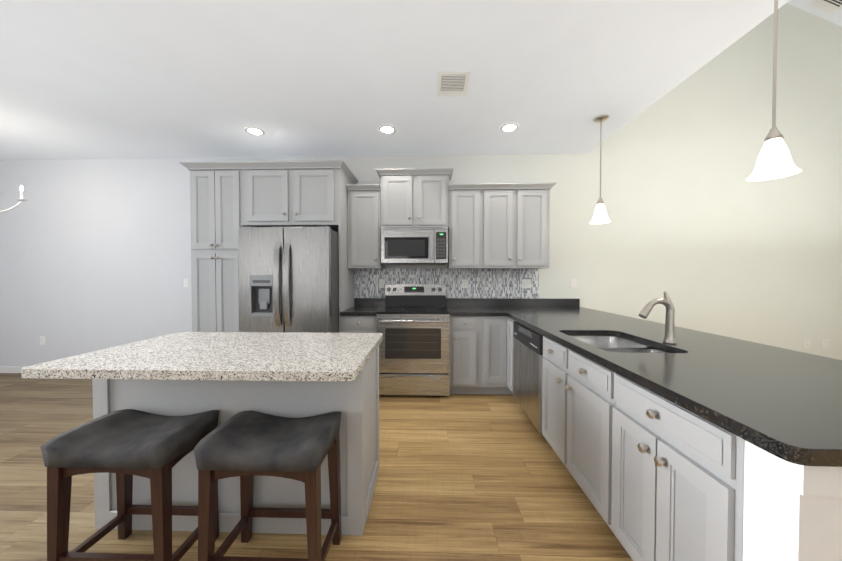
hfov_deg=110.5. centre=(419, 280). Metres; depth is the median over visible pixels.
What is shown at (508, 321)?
base cabinet
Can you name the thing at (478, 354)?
base cabinet
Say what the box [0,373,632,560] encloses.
floor
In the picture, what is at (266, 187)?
upper cabinet
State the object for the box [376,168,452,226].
upper cabinet
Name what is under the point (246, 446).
stool
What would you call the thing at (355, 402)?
kitchen island
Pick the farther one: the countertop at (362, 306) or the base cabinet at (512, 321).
the countertop at (362, 306)
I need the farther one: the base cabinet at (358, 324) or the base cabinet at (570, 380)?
the base cabinet at (358, 324)
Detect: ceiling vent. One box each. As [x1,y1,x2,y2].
[437,71,470,96]
[809,0,841,13]
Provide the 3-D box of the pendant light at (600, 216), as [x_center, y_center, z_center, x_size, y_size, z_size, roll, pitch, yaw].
[1.769,-1.074,2.856,0.186,1.012,0.186,0,1,2]
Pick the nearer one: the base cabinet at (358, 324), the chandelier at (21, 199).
the chandelier at (21, 199)
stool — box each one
[41,409,218,560]
[194,411,341,560]
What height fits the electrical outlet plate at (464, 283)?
0.114 m
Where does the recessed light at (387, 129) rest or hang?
in the ceiling
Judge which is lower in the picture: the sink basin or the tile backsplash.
the sink basin
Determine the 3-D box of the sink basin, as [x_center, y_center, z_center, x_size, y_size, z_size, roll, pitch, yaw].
[1.184,0.514,1.788,0.480,0.224,0.670,0,1,2]
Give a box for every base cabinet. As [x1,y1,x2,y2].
[341,316,376,332]
[450,316,512,393]
[507,318,510,389]
[511,319,513,392]
[542,336,665,506]
[595,365,744,560]
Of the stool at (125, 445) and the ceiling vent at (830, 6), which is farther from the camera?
the ceiling vent at (830, 6)
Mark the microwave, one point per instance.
(414, 245)
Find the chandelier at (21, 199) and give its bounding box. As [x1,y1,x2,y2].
[0,185,27,211]
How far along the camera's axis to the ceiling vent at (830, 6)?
3.44 m
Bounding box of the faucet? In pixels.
[638,291,676,343]
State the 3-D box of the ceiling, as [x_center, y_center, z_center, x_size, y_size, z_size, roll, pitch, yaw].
[-0.029,-2.530,0.184,13.500,1.986,7.050,0,1,2]
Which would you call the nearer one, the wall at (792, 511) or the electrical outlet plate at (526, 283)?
the wall at (792, 511)
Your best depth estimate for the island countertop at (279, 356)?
1.37 m
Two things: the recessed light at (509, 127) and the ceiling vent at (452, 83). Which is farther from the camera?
the recessed light at (509, 127)
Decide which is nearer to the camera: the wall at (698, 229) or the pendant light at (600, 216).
the pendant light at (600, 216)
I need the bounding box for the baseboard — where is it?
[0,366,23,372]
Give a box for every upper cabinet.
[239,164,290,226]
[291,160,354,235]
[346,184,383,268]
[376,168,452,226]
[447,182,556,268]
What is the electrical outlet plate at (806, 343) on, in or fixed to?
attached to the wall at (698, 229)
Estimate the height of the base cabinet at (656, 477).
0.874 m
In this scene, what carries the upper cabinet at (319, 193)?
attached to the wall at (698, 229)
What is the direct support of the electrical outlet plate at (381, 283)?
attached to the tile backsplash
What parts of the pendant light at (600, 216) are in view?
lamp shade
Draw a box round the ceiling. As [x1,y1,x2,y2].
[0,0,841,159]
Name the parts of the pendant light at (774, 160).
lamp shade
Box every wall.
[0,3,841,366]
[742,440,841,560]
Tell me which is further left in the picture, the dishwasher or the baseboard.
the baseboard
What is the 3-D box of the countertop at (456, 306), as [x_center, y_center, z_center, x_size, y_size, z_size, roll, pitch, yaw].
[0.624,0.304,3.416,0.590,0.140,0.642,0,1,2]
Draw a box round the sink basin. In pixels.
[571,336,668,352]
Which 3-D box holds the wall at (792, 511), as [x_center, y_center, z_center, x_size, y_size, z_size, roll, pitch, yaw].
[1.185,0.858,0.732,0.600,0.874,0.125,0,1,2]
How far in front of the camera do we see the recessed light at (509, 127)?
3.01 m
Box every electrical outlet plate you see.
[40,336,44,344]
[379,279,383,287]
[462,279,466,287]
[522,279,530,287]
[804,339,809,347]
[822,339,827,347]
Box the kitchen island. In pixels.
[92,346,378,534]
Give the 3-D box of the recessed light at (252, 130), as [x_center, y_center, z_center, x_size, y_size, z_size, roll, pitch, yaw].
[-1.746,-1.579,3.094,0.195,0.010,0.195,0,1,2]
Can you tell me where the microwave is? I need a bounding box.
[381,226,447,264]
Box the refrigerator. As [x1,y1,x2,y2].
[238,226,338,332]
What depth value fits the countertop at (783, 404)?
1.15 m
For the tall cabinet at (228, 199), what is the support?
on the floor
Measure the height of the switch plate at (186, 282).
0.114 m
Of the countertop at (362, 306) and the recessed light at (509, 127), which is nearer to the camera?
the recessed light at (509, 127)
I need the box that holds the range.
[376,284,449,395]
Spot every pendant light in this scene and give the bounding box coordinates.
[589,115,610,223]
[746,0,801,181]
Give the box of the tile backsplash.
[354,268,538,297]
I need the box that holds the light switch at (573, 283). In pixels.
[571,279,575,287]
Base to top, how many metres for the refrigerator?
1.800 m
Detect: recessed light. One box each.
[244,126,264,135]
[378,124,396,133]
[500,123,518,132]
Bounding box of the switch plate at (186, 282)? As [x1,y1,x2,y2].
[184,279,188,286]
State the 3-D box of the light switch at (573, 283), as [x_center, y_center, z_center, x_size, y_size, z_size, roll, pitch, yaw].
[1.947,0.033,3.696,0.070,0.114,0.007,0,1,2]
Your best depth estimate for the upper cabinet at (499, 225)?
3.37 m
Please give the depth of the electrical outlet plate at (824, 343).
3.62 m
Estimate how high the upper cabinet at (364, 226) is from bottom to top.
0.964 m
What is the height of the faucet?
0.300 m
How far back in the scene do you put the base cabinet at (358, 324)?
3.15 m
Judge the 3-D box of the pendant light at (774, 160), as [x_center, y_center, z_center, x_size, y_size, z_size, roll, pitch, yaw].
[1.817,-1.048,1.494,0.186,1.018,0.186,0,1,2]
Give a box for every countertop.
[22,332,382,381]
[340,298,384,315]
[446,298,503,315]
[500,298,841,466]
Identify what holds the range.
on the floor
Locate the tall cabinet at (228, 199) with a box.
[187,164,242,331]
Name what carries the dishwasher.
on the floor
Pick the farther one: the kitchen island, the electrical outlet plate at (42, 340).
the electrical outlet plate at (42, 340)

